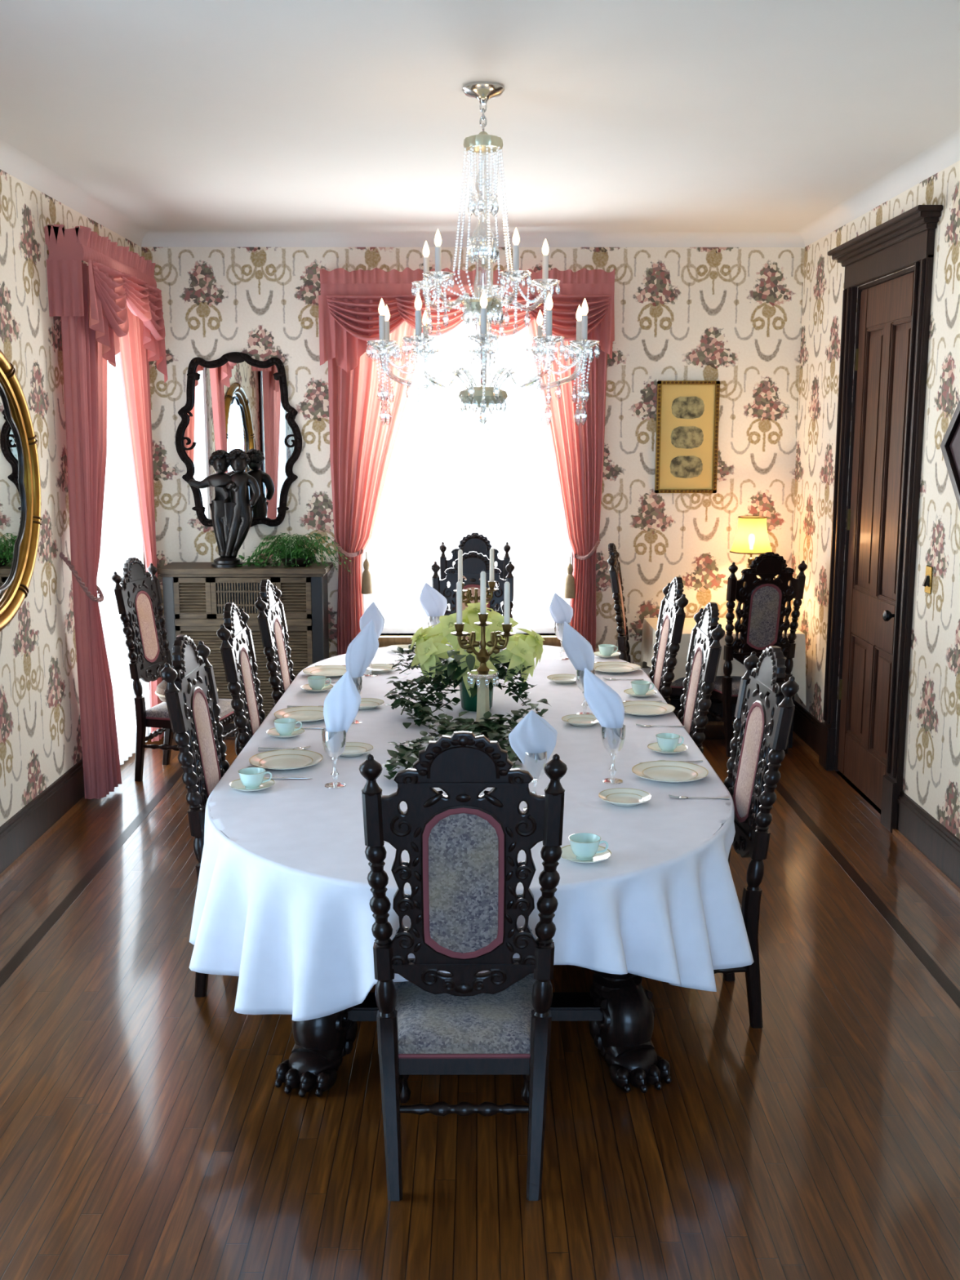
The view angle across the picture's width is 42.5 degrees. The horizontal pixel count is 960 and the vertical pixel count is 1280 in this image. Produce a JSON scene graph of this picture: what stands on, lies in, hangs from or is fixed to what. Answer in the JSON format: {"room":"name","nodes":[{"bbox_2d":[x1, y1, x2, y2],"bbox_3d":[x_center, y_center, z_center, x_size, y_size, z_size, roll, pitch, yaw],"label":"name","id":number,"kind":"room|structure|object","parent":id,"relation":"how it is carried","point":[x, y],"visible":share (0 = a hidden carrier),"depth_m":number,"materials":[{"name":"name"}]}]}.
{"room":"dining room","nodes":[
{"label":"dining room","id":0,"kind":"room"},
{"bbox_2d":[0,168,150,826],"bbox_3d":[-2.289,-0.176,3.239,0.200,3.270,10.260,0,10,0],"label":"wall","id":1,"kind":"structure","parent":0,"point":[41,737],"depth_m":6.16,"materials":[{"name":"paper"}]},
{"bbox_2d":[0,349,42,631],"bbox_3d":[-2.167,-0.667,5.358,0.074,1.332,1.380,0,10,0],"label":"oval mirror","id":2,"kind":"object","parent":1,"relation":"attached to","point":[20,518],"visible":1,"depth_m":5.78,"materials":[{"name":"gold metal"}]},
{"bbox_2d":[0,379,26,605],"bbox_3d":[-2.183,-0.667,5.357,0.001,1.200,1.260,0,10,0],"label":"mirror glass","id":3,"kind":"object","parent":2,"relation":"attached to","point":[11,491],"depth_m":5.73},
{"bbox_2d":[0,758,88,883],"bbox_3d":[-2.168,1.328,3.494,0.042,0.218,10.260,0,10,0],"label":"baseboard","id":4,"kind":"structure","parent":1,"relation":"attached to","point":[24,833],"depth_m":6.10,"materials":[{"name":"brown wood"}]},
{"bbox_2d":[0,138,150,246],"bbox_3d":[-2.147,-1.746,2.975,0.085,0.085,10.260,0,10,0],"label":"trim","id":5,"kind":"structure","parent":1,"relation":"attached to","point":[13,162],"depth_m":6.47,"materials":[{"name":"paint"}]},
{"bbox_2d":[59,262,121,799],"bbox_3d":[-2.046,-0.568,6.702,0.206,2.830,0.592,2,10,13],"label":"curtain","id":6,"kind":"object","parent":1,"relation":"hanging from","point":[84,366],"visible":0.97,"depth_m":6.55,"materials":[{"name":"fabric"}]},
{"bbox_2d":[44,224,167,382],"bbox_3d":[-2.041,-1.858,7.003,0.322,0.734,1.461,0,10,0],"label":"valance","id":7,"kind":"object","parent":1,"relation":"attached to","point":[118,277],"visible":0.99,"depth_m":6.51,"materials":[{"name":"pink fabric"}]},
{"bbox_2d":[118,304,164,742],"bbox_3d":[-2.096,-0.717,7.590,0.071,2.830,0.597,0,10,0],"label":"panel","id":8,"kind":"object","parent":7,"relation":"hanging from","point":[133,357],"visible":0.62,"depth_m":7.61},
{"bbox_3d":[-2.265,-0.689,7.362,0.172,2.830,1.220,0,10,0],"label":"window","id":9,"kind":"structure","parent":1,"relation":"in","visible":0},
{"bbox_2d":[97,353,151,764],"bbox_3d":[-2.156,-0.664,7.336,0.028,2.810,1.100,0,10,0],"label":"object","id":10,"kind":"structure","parent":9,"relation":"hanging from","point":[122,540],"depth_m":7.36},
{"bbox_2d":[141,247,804,680],"bbox_3d":[-0.044,-1.047,8.403,4.320,3.270,0.200,0,10,0],"label":"wall","id":11,"kind":"structure","parent":0,"point":[730,316],"depth_m":8.19,"materials":[{"name":"paper"}]},
{"bbox_2d":[175,351,302,527],"bbox_3d":[-1.608,-1.322,8.227,0.842,1.164,0.045,0,10,0],"label":"mirror","id":12,"kind":"object","parent":11,"relation":"attached to","point":[235,400],"visible":0.91,"depth_m":8.22,"materials":[{"name":"black metal"}]},
{"bbox_2d":[351,627,563,648],"bbox_3d":[-0.084,-1.087,8.335,1.660,2.370,0.220,0,10,0],"label":"window","id":13,"kind":"structure","parent":11,"relation":"in","point":[387,640],"depth_m":8.48,"materials":[{"name":"white paint"}]},
{"bbox_2d":[361,317,573,628],"bbox_3d":[-0.078,-1.148,8.249,1.490,2.160,0.028,0,10,0],"label":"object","id":14,"kind":"structure","parent":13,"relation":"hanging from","point":[446,481],"depth_m":8.28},
{"bbox_2d":[318,266,615,373],"bbox_3d":[-0.081,-2.053,7.975,1.906,0.671,0.309,0,10,0],"label":"valance","id":15,"kind":"object","parent":11,"relation":"attached to","point":[348,302],"visible":0.67,"depth_m":7.91,"materials":[{"name":"pink fabric"}]},
{"bbox_2d":[328,320,422,655],"bbox_3d":[-0.661,-0.822,8.211,0.666,2.830,0.127,0,10,0],"label":"curtain","id":16,"kind":"object","parent":15,"relation":"hanging from","point":[362,447],"visible":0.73,"depth_m":8.17,"materials":[{"name":"fabric"}]},
{"bbox_2d":[527,319,607,652],"bbox_3d":[0.553,-0.825,8.226,0.569,2.830,0.122,1,10,5],"label":"curtain","id":17,"kind":"object","parent":15,"relation":"hanging from","point":[578,451],"visible":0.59,"depth_m":8.18,"materials":[{"name":"fabric"}]},
{"bbox_2d":[141,231,804,247],"bbox_3d":[-0.043,-2.593,7.997,4.320,0.085,0.085,0,10,0],"label":"trim","id":18,"kind":"structure","parent":11,"relation":"attached to","point":[152,238],"depth_m":8.02,"materials":[{"name":"paint"}]},
{"bbox_2d":[654,380,719,493],"bbox_3d":[1.382,-1.351,8.238,0.414,0.740,0.032,0,10,0],"label":"framed prints","id":19,"kind":"object","parent":11,"relation":"attached to","point":[687,411],"visible":1,"depth_m":8.24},
{"bbox_2d":[669,694,736,724],"bbox_3d":[-0.043,0.478,8.537,4.320,0.218,0.042,0,10,0],"label":"baseboard","id":20,"kind":"structure","parent":11,"relation":"attached to","point":[715,707],"depth_m":8.54,"materials":[{"name":"brown wood"}]},
{"bbox_2d":[0,724,959,1279],"bbox_3d":[-0.029,1.474,3.524,4.720,0.080,10.660,0,10,0],"label":"floor","id":21,"kind":"structure","parent":0,"point":[147,1132],"depth_m":3.69,"materials":[{"name":"brown wood"}]},
{"bbox_2d":[111,557,239,781],"bbox_3d":[-1.744,0.162,7.213,0.598,1.282,0.511,2,10,11],"label":"dining chair","id":22,"kind":"object","parent":21,"relation":"on","point":[139,599],"visible":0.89,"depth_m":7.14,"materials":[{"name":"brown wood"}]},
{"bbox_2d":[136,593,158,659],"bbox_3d":[-1.951,-0.079,7.212,0.067,0.420,0.204,2,10,11],"label":"cushion","id":23,"kind":"object","parent":22,"relation":"on","point":[147,628],"depth_m":7.20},
{"bbox_2d":[160,635,229,997],"bbox_3d":[-0.791,0.617,4.516,0.598,1.282,0.511,0,10,2],"label":"dining chair","id":24,"kind":"object","parent":21,"relation":"on","point":[191,695],"visible":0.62,"depth_m":4.37,"materials":[{"name":"brown wood"}]},
{"bbox_2d":[194,692,218,794],"bbox_3d":[-1.001,0.382,4.483,0.067,0.420,0.204,0,10,2],"label":"cushion","id":25,"kind":"object","parent":24,"relation":"on","point":[206,742],"depth_m":4.46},
{"bbox_2d":[216,602,265,753],"bbox_3d":[-0.790,0.472,5.375,0.598,1.282,0.511,0,10,-1],"label":"dining chair","id":26,"kind":"object","parent":21,"relation":"on","point":[237,648],"visible":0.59,"depth_m":5.21,"materials":[{"name":"brown wood"}]},
{"bbox_2d":[241,650,258,733],"bbox_3d":[-1.001,0.239,5.331,0.067,0.420,0.204,0,10,-1],"label":"cushion","id":27,"kind":"object","parent":26,"relation":"on","point":[248,685],"depth_m":5.30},
{"bbox_2d":[156,562,333,738],"bbox_3d":[-1.538,0.065,8.241,1.090,1.130,0.420,0,10,0],"label":"base cabinet","id":28,"kind":"object","parent":21,"relation":"on","point":[196,595],"visible":0.48,"depth_m":8.02,"materials":[{"name":"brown wood"}]},
{"bbox_2d":[173,577,212,618],"bbox_3d":[-1.862,-0.272,8.017,0.240,0.270,0.028,0,10,0],"label":"grille","id":29,"kind":"object","parent":28,"relation":"attached to","point":[192,596],"depth_m":8.01,"materials":[{"name":"brown wood"}]},
{"bbox_2d":[188,449,260,568],"bbox_3d":[-1.653,-0.856,8.035,0.446,0.756,0.200,0,10,0],"label":"statue","id":30,"kind":"object","parent":28,"relation":"on","point":[231,522],"visible":1,"depth_m":7.98,"materials":[{"name":"black metal"}]},
{"bbox_2d":[208,502,253,555],"bbox_3d":[-1.617,-0.727,8.066,0.294,0.350,0.163,0,10,0],"label":"drapery","id":31,"kind":"object","parent":30,"relation":"hanging from","point":[231,522],"depth_m":8.01,"materials":[{"name":"brown metal"}]},
{"bbox_2d":[210,577,275,618],"bbox_3d":[-1.532,-0.272,8.018,0.420,0.270,0.028,0,10,0],"label":"grille","id":32,"kind":"object","parent":28,"relation":"attached to","point":[243,592],"depth_m":8.01,"materials":[{"name":"brown wood"}]},
{"bbox_2d":[275,577,311,618],"bbox_3d":[-1.207,-0.273,8.019,0.230,0.270,0.028,0,10,0],"label":"grille","id":33,"kind":"object","parent":28,"relation":"attached to","point":[295,597],"depth_m":8.01,"materials":[{"name":"brown wood"}]},
{"bbox_2d":[237,533,351,573],"bbox_3d":[-1.194,-0.565,8.072,0.752,0.266,0.291,1,10,4],"label":"fern","id":34,"kind":"object","parent":28,"relation":"on","point":[292,557],"visible":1,"depth_m":8.03,"materials":[{"name":"green plant"}]},
{"bbox_2d":[280,555,315,567],"bbox_3d":[-1.193,-0.515,8.104,0.240,0.060,0.240,0,10,0],"label":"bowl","id":35,"kind":"object","parent":28,"relation":"on","point":[303,561],"depth_m":8.02,"materials":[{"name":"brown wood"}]},
{"bbox_2d":[254,578,295,706],"bbox_3d":[-0.782,0.333,6.199,0.598,1.282,0.511,0,10,0],"label":"dining chair","id":36,"kind":"object","parent":21,"relation":"on","point":[273,626],"visible":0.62,"depth_m":6.04,"materials":[{"name":"brown wood"}]},
{"bbox_2d":[275,621,289,691],"bbox_3d":[-0.993,0.099,6.160,0.067,0.420,0.204,0,10,0],"label":"cushion","id":37,"kind":"object","parent":36,"relation":"on","point":[280,644],"depth_m":6.13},
{"bbox_2d":[359,730,567,1200],"bbox_3d":[-0.042,0.809,3.376,0.511,1.282,0.598,0,10,0],"label":"dining chair","id":38,"kind":"object","parent":21,"relation":"on","point":[463,872],"visible":1,"depth_m":3.14,"materials":[{"name":"brown wood"}]},
{"bbox_2d":[428,813,498,952],"bbox_3d":[-0.041,0.613,3.112,0.204,0.420,0.066,0,10,0],"label":"cushion","id":39,"kind":"object","parent":38,"relation":"on","point":[464,847],"depth_m":3.10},
{"bbox_2d":[274,968,671,1097],"bbox_3d":[-0.037,0.728,5.427,1.786,0.759,4.036,0,10,0],"label":"dining table","id":40,"kind":"object","parent":21,"relation":"on","point":[620,1013],"visible":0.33,"depth_m":3.84,"materials":[{"name":"black wood"}]},
{"bbox_2d":[189,642,753,1021],"bbox_3d":[-0.037,0.575,5.433,1.852,0.475,4.249,0,10,0],"label":"tablecloth","id":41,"kind":"object","parent":40,"relation":"on","point":[283,895],"visible":0.64,"depth_m":3.77,"materials":[{"name":"white fabric"}]},
{"bbox_2d":[229,777,275,791],"bbox_3d":[-0.797,0.511,4.323,0.158,0.021,0.156,0,10,0],"label":"saucer","id":42,"kind":"object","parent":41,"relation":"on","point":[237,784],"visible":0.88,"depth_m":4.33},
{"bbox_2d":[238,767,271,789],"bbox_3d":[-0.795,0.487,4.318,0.099,0.061,0.095,6,11,31],"label":"teacup","id":43,"kind":"object","parent":42,"relation":"on","point":[251,778],"visible":0.98,"depth_m":4.30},
{"bbox_2d":[266,727,304,737],"bbox_3d":[-0.799,0.385,5.072,0.158,0.021,0.156,0,10,0],"label":"saucer","id":44,"kind":"object","parent":41,"relation":"on","point":[273,731],"visible":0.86,"depth_m":5.08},
{"bbox_2d":[273,718,302,735],"bbox_3d":[-0.797,0.360,5.067,0.099,0.061,0.095,6,11,31],"label":"teacup","id":45,"kind":"object","parent":44,"relation":"on","point":[284,726],"visible":0.95,"depth_m":5.04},
{"bbox_2d":[248,749,323,770],"bbox_3d":[-0.728,0.457,4.638,0.277,0.024,0.277,0,10,0],"label":"dinner plate","id":46,"kind":"object","parent":41,"relation":"on","point":[282,759],"visible":1,"depth_m":4.67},
{"bbox_2d":[274,706,324,722],"bbox_3d":[-0.760,0.330,5.388,0.277,0.024,0.277,0,10,0],"label":"dinner plate","id":47,"kind":"object","parent":41,"relation":"on","point":[302,713],"visible":0.77,"depth_m":5.44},
{"bbox_2d":[302,665,346,677],"bbox_3d":[-0.772,0.167,6.354,0.277,0.024,0.277,0,10,0],"label":"dinner plate","id":48,"kind":"object","parent":41,"relation":"on","point":[328,671],"visible":0.74,"depth_m":6.41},
{"bbox_2d":[321,727,346,787],"bbox_3d":[-0.512,0.414,4.348,0.085,0.205,0.085,9,13,44],"label":"goblet","id":49,"kind":"object","parent":41,"relation":"on","point":[332,784],"visible":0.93,"depth_m":4.33,"materials":[{"name":"clear glass"}]},
{"bbox_2d":[321,727,346,757],"bbox_3d":[-0.512,0.362,4.339,0.088,0.101,0.088,0,10,0],"label":"bowl","id":50,"kind":"object","parent":49,"relation":"on","point":[323,733],"depth_m":4.32,"materials":[{"name":"clear glass"}]},
{"bbox_2d":[323,671,360,752],"bbox_3d":[-0.483,0.252,4.330,0.133,0.285,0.059,0,10,0],"label":"napkin","id":51,"kind":"object","parent":49,"relation":"in","point":[342,703],"visible":1,"depth_m":4.31,"materials":[{"name":"blue fabric"}]},
{"bbox_2d":[328,742,373,756],"bbox_3d":[-0.503,0.430,4.797,0.178,0.024,0.178,0,10,0],"label":"bread plate","id":52,"kind":"object","parent":41,"relation":"on","point":[352,748],"visible":0.77,"depth_m":4.83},
{"bbox_2d":[351,675,363,724],"bbox_3d":[-0.544,0.254,5.295,0.085,0.205,0.085,9,13,44],"label":"goblet","id":53,"kind":"object","parent":41,"relation":"on","point":[354,722],"visible":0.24,"depth_m":5.28,"materials":[{"name":"clear glass"}]},
{"bbox_2d":[345,619,378,688],"bbox_3d":[-0.503,0.076,5.273,0.144,0.319,0.057,0,10,0],"label":"napkin","id":54,"kind":"object","parent":53,"relation":"in","point":[361,651],"visible":0.78,"depth_m":5.26,"materials":[{"name":"blue fabric"}]},
{"bbox_2d":[363,636,378,676],"bbox_3d":[-0.562,0.081,6.320,0.085,0.205,0.085,9,13,44],"label":"goblet","id":55,"kind":"object","parent":41,"relation":"on","point":[371,673],"visible":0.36,"depth_m":6.33,"materials":[{"name":"clear glass"}]},
{"bbox_2d":[359,601,384,638],"bbox_3d":[-0.549,-0.066,6.303,0.129,0.256,0.056,0,10,0],"label":"napkin","id":56,"kind":"object","parent":55,"relation":"in","point":[372,612],"visible":0.55,"depth_m":6.28,"materials":[{"name":"blue fabric"}]},
{"bbox_2d":[383,644,462,728],"bbox_3d":[-0.244,0.187,5.459,0.369,0.299,0.608,0,10,0],"label":"ivy garland","id":57,"kind":"object","parent":41,"relation":"on","point":[422,681],"visible":0.73,"depth_m":5.41},
{"bbox_2d":[427,616,431,626],"bbox_3d":[-0.254,-0.037,7.021,0.085,0.205,0.085,9,13,44],"label":"goblet","id":58,"kind":"object","parent":41,"relation":"on","point":[428,621],"visible":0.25,"depth_m":6.99,"materials":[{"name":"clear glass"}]},
{"bbox_2d":[419,582,447,627],"bbox_3d":[-0.264,-0.190,6.995,0.158,0.271,0.052,0,10,0],"label":"napkin","id":59,"kind":"object","parent":58,"relation":"in","point":[434,605],"visible":0.9,"depth_m":6.97,"materials":[{"name":"blue fabric"}]},
{"bbox_2d":[382,698,551,779],"bbox_3d":[-0.069,0.383,4.764,0.609,0.154,0.972,1,10,8],"label":"ivy garland","id":60,"kind":"object","parent":41,"relation":"on","point":[495,730],"visible":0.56,"depth_m":4.90},
{"bbox_2d":[453,581,498,645],"bbox_3d":[-0.020,-0.080,6.527,0.229,0.454,0.156,1,10,7],"label":"candelabra","id":61,"kind":"object","parent":41,"relation":"on","point":[491,588],"visible":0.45,"depth_m":6.49,"materials":[{"name":"gold metal"}]},
{"bbox_2d":[409,602,545,711],"bbox_3d":[-0.011,0.081,5.543,0.617,0.463,0.486,0,10,0],"label":"flower arrangement","id":62,"kind":"object","parent":41,"relation":"on","point":[522,650],"visible":0.81,"depth_m":5.50,"materials":[{"name":"plant"}]},
{"bbox_2d":[489,655,536,706],"bbox_3d":[0.129,0.171,5.502,0.252,0.227,0.234,0,10,0],"label":"ivy garland","id":63,"kind":"object","parent":62,"relation":"in","point":[522,686],"visible":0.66,"depth_m":5.46},
{"bbox_2d":[450,613,515,724],"bbox_3d":[0.013,0.135,5.124,0.270,0.496,0.156,0,10,3],"label":"candelabra","id":64,"kind":"object","parent":41,"relation":"on","point":[482,682],"visible":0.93,"depth_m":5.10,"materials":[{"name":"gold metal"}]},
{"bbox_2d":[521,751,547,811],"bbox_3d":[0.179,0.462,4.064,0.085,0.205,0.085,9,13,44],"label":"goblet","id":65,"kind":"object","parent":41,"relation":"on","point":[540,775],"visible":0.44,"depth_m":4.03,"materials":[{"name":"clear glass"}]},
{"bbox_2d":[508,710,557,776],"bbox_3d":[0.174,0.342,4.042,0.169,0.228,0.056,-3,10,-17],"label":"napkin","id":66,"kind":"object","parent":65,"relation":"in","point":[533,734],"visible":0.98,"depth_m":4.02,"materials":[{"name":"blue fabric"}]},
{"bbox_2d":[521,751,547,780],"bbox_3d":[0.179,0.410,4.055,0.088,0.101,0.088,0,10,0],"label":"bowl","id":67,"kind":"object","parent":65,"relation":"on","point":[545,755],"depth_m":4.03,"materials":[{"name":"clear glass"}]},
{"bbox_2d":[554,622,570,659],"bbox_3d":[0.451,0.004,6.776,0.085,0.205,0.085,9,13,44],"label":"goblet","id":68,"kind":"object","parent":41,"relation":"on","point":[555,624],"visible":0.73,"depth_m":6.76,"materials":[{"name":"clear glass"}]},
{"bbox_2d":[549,592,573,637],"bbox_3d":[0.443,-0.136,6.758,0.132,0.242,0.055,0,10,0],"label":"napkin","id":69,"kind":"object","parent":68,"relation":"in","point":[561,611],"visible":0.83,"depth_m":6.74,"materials":[{"name":"blue fabric"}]},
{"bbox_2d":[561,714,599,726],"bbox_3d":[0.438,0.348,5.283,0.178,0.024,0.178,0,10,0],"label":"bread plate","id":70,"kind":"object","parent":41,"relation":"on","point":[576,720],"visible":0.92,"depth_m":5.32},
{"bbox_2d":[575,668,595,715],"bbox_3d":[0.463,0.229,5.445,0.085,0.205,0.085,9,13,44],"label":"goblet","id":71,"kind":"object","parent":41,"relation":"on","point":[579,686],"visible":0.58,"depth_m":5.43,"materials":[{"name":"clear glass"}]},
{"bbox_2d":[561,621,594,688],"bbox_3d":[0.431,0.065,5.425,0.143,0.291,0.056,0,10,0],"label":"napkin","id":72,"kind":"object","parent":71,"relation":"in","point":[579,651],"visible":0.88,"depth_m":5.40,"materials":[{"name":"blue fabric"}]},
{"bbox_2d":[575,668,595,691],"bbox_3d":[0.463,0.177,5.436,0.088,0.101,0.088,0,10,0],"label":"bowl","id":73,"kind":"object","parent":71,"relation":"on","point":[579,686],"depth_m":5.42,"materials":[{"name":"clear glass"}]},
{"bbox_2d":[560,844,611,863],"bbox_3d":[0.305,0.631,3.611,0.158,0.021,0.156,0,10,0],"label":"saucer","id":74,"kind":"object","parent":41,"relation":"on","point":[567,854],"visible":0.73,"depth_m":3.61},
{"bbox_2d":[568,832,608,860],"bbox_3d":[0.307,0.607,3.608,0.100,0.061,0.095,-6,11,-33],"label":"teacup","id":75,"kind":"object","parent":74,"relation":"on","point":[584,846],"visible":1,"depth_m":3.59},
{"bbox_2d":[600,724,626,783],"bbox_3d":[0.474,0.405,4.400,0.085,0.205,0.085,9,13,44],"label":"goblet","id":76,"kind":"object","parent":41,"relation":"on","point":[611,780],"visible":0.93,"depth_m":4.38,"materials":[{"name":"clear glass"}]},
{"bbox_2d":[583,667,624,749],"bbox_3d":[0.440,0.244,4.382,0.146,0.285,0.059,0,10,0],"label":"napkin","id":77,"kind":"object","parent":76,"relation":"in","point":[606,705],"visible":1,"depth_m":4.37,"materials":[{"name":"blue fabric"}]},
{"bbox_2d":[600,724,626,753],"bbox_3d":[0.474,0.353,4.391,0.088,0.101,0.088,0,10,0],"label":"bowl","id":78,"kind":"object","parent":76,"relation":"on","point":[624,728],"depth_m":4.37,"materials":[{"name":"clear glass"}]},
{"bbox_2d":[593,662,640,674],"bbox_3d":[0.702,0.150,6.457,0.277,0.024,0.277,0,10,0],"label":"dinner plate","id":79,"kind":"object","parent":41,"relation":"on","point":[615,668],"visible":0.92,"depth_m":6.51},
{"bbox_2d":[598,787,651,806],"bbox_3d":[0.489,0.536,4.169,0.178,0.024,0.178,0,10,0],"label":"bread plate","id":80,"kind":"object","parent":41,"relation":"on","point":[620,797],"visible":1,"depth_m":4.20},
{"bbox_2d":[622,700,675,716],"bbox_3d":[0.730,0.311,5.500,0.277,0.024,0.277,0,10,0],"label":"dinner plate","id":81,"kind":"object","parent":41,"relation":"on","point":[636,708],"visible":0.88,"depth_m":5.55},
{"bbox_2d":[647,742,688,754],"bbox_3d":[0.732,0.427,4.820,0.158,0.021,0.156,0,10,0],"label":"saucer","id":82,"kind":"object","parent":41,"relation":"on","point":[653,746],"visible":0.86,"depth_m":4.83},
{"bbox_2d":[655,733,684,751],"bbox_3d":[0.734,0.403,4.815,0.099,0.061,0.095,4,11,25],"label":"teacup","id":83,"kind":"object","parent":82,"relation":"on","point":[667,742],"visible":0.98,"depth_m":4.79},
{"bbox_2d":[631,760,708,782],"bbox_3d":[0.688,0.484,4.475,0.277,0.024,0.277,0,10,0],"label":"dinner plate","id":84,"kind":"object","parent":41,"relation":"on","point":[664,771],"visible":1,"depth_m":4.51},
{"bbox_2d":[431,551,515,642],"bbox_3d":[-0.042,0.141,7.336,0.511,1.282,0.598,0,10,0],"label":"dining chair","id":85,"kind":"object","parent":21,"relation":"on","point":[473,562],"visible":0.25,"depth_m":7.49,"materials":[{"name":"brown wood"}]},
{"bbox_2d":[461,586,487,639],"bbox_3d":[-0.043,-0.128,7.504,0.204,0.420,0.067,0,10,0],"label":"cushion","id":86,"kind":"object","parent":85,"relation":"on","point":[472,588],"depth_m":7.49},
{"bbox_2d":[439,532,511,616],"bbox_3d":[-0.032,0.001,7.971,0.475,1.346,0.598,0,10,0],"label":"dining chair","id":87,"kind":"object","parent":21,"relation":"on","point":[475,542],"visible":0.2,"depth_m":8.12,"materials":[{"name":"brown wood"}]},
{"bbox_2d":[0,737,959,1008],"bbox_3d":[-0.029,1.443,3.468,3.540,0.001,9.560,0,10,0],"label":"border strip","id":88,"kind":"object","parent":21,"relation":"on","point":[6,972],"depth_m":5.41,"materials":[{"name":"brown wood"}]},
{"bbox_2d":[607,542,685,714],"bbox_3d":[1.135,0.004,8.145,0.598,1.282,0.511,1,10,9],"label":"dining chair","id":89,"kind":"object","parent":21,"relation":"on","point":[615,576],"visible":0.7,"depth_m":7.96,"materials":[{"name":"brown wood"}]},
{"bbox_2d":[618,577,625,631],"bbox_3d":[0.926,-0.235,8.137,0.067,0.420,0.204,1,10,9],"label":"cushion","id":90,"kind":"object","parent":89,"relation":"on","point":[620,584],"depth_m":8.08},
{"bbox_2d":[648,576,688,704],"bbox_3d":[0.718,0.315,6.302,0.598,1.282,0.511,0,10,0],"label":"dining chair","id":91,"kind":"object","parent":21,"relation":"on","point":[672,615],"visible":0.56,"depth_m":6.14,"materials":[{"name":"brown wood"}]},
{"bbox_2d":[654,617,668,689],"bbox_3d":[0.929,0.081,6.263,0.067,0.420,0.204,0,10,0],"label":"cushion","id":92,"kind":"object","parent":91,"relation":"on","point":[660,663],"depth_m":6.23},
{"bbox_2d":[677,602,724,753],"bbox_3d":[0.716,0.471,5.379,0.598,1.282,0.511,0,10,1],"label":"dining chair","id":93,"kind":"object","parent":21,"relation":"on","point":[704,649],"visible":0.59,"depth_m":5.21,"materials":[{"name":"brown wood"}]},
{"bbox_2d":[684,650,701,733],"bbox_3d":[0.926,0.238,5.337,0.067,0.420,0.204,0,10,1],"label":"cushion","id":94,"kind":"object","parent":93,"relation":"on","point":[694,684],"depth_m":5.31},
{"bbox_2d":[648,666,794,747],"bbox_3d":[1.578,0.276,8.149,0.880,0.745,0.630,0,10,0],"label":"side table","id":95,"kind":"object","parent":21,"relation":"on","point":[790,737],"visible":0.1,"depth_m":7.91,"materials":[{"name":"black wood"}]},
{"bbox_2d":[640,617,805,705],"bbox_3d":[1.578,0.133,8.112,0.979,0.464,0.704,0,10,0],"label":"tablecloth","id":96,"kind":"object","parent":95,"relation":"on","point":[648,639],"visible":0.38,"depth_m":7.79,"materials":[{"name":"beige fabric"}]},
{"bbox_2d":[729,515,773,623],"bbox_3d":[1.768,-0.454,8.072,0.275,0.704,0.275,4,11,24],"label":"table lamp","id":97,"kind":"object","parent":96,"relation":"on","point":[751,538],"visible":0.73,"depth_m":7.95,"materials":[{"name":"fabric"}]},
{"bbox_2d":[713,645,799,1028],"bbox_3d":[0.724,0.656,4.280,0.598,1.282,0.511,-1,10,-3],"label":"dining chair","id":98,"kind":"object","parent":21,"relation":"on","point":[765,708],"visible":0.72,"depth_m":4.15,"materials":[{"name":"brown wood"}]},
{"bbox_2d":[735,706,762,817],"bbox_3d":[0.934,0.421,4.252,0.067,0.420,0.204,-1,10,-3],"label":"cushion","id":99,"kind":"object","parent":98,"relation":"on","point":[747,770],"depth_m":4.23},
{"bbox_2d":[706,551,807,757],"bbox_3d":[1.695,0.054,7.848,0.511,1.282,0.598,-2,10,-12],"label":"dining chair","id":100,"kind":"object","parent":21,"relation":"on","point":[764,598],"visible":0.78,"depth_m":7.58,"materials":[{"name":"brown wood"}]},
{"bbox_2d":[749,586,779,647],"bbox_3d":[1.743,-0.142,7.589,0.204,0.420,0.066,-2,10,-12],"label":"cushion","id":101,"kind":"object","parent":100,"relation":"on","point":[764,601],"depth_m":7.58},
{"bbox_2d":[0,0,959,231],"bbox_3d":[-0.029,-1.829,2.967,4.720,0.080,10.660,0,10,0],"label":"ceiling","id":102,"kind":"structure","parent":0,"point":[174,115],"depth_m":4.85,"materials":[{"name":"paint"}]},
{"bbox_2d":[365,81,599,435],"bbox_3d":[0.012,-1.434,4.727,0.878,1.285,0.918,-7,12,-36],"label":"chandelier","id":103,"kind":"object","parent":102,"relation":"hanging from","point":[482,397],"visible":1,"depth_m":4.66,"materials":[{"name":"glass"}]},
{"bbox_2d":[789,160,959,839],"bbox_3d":[2.231,-0.178,3.252,0.200,3.270,10.260,0,10,0],"label":"wall","id":104,"kind":"structure","parent":0,"point":[931,761],"depth_m":5.96,"materials":[{"name":"paper"}]},
{"bbox_2d":[792,700,959,898],"bbox_3d":[2.110,1.326,3.505,0.042,0.218,10.260,0,10,0],"label":"baseboard","id":105,"kind":"structure","parent":104,"relation":"attached to","point":[924,836],"depth_m":5.90,"materials":[{"name":"brown wood"}]},
{"bbox_2d":[795,128,959,247],"bbox_3d":[2.088,-1.748,2.987,0.085,0.085,10.260,0,10,0],"label":"trim","id":106,"kind":"structure","parent":104,"relation":"attached to","point":[945,153],"depth_m":6.32,"materials":[{"name":"paint"}]},
{"bbox_2d":[818,204,942,832],"bbox_3d":[2.164,-0.626,6.644,0.315,3.025,1.490,0,10,0],"label":"door","id":107,"kind":"structure","parent":104,"relation":"in","point":[892,316],"depth_m":6.62,"materials":[{"name":"brown wood"}]},
{"bbox_2d":[940,400,959,510],"bbox_3d":[2.109,-0.815,5.213,0.030,0.840,0.840,0,10,0],"label":"frame","id":108,"kind":"object","parent":104,"relation":"attached to","point":[950,444],"visible":1,"depth_m":5.49,"materials":[{"name":"black wood"}]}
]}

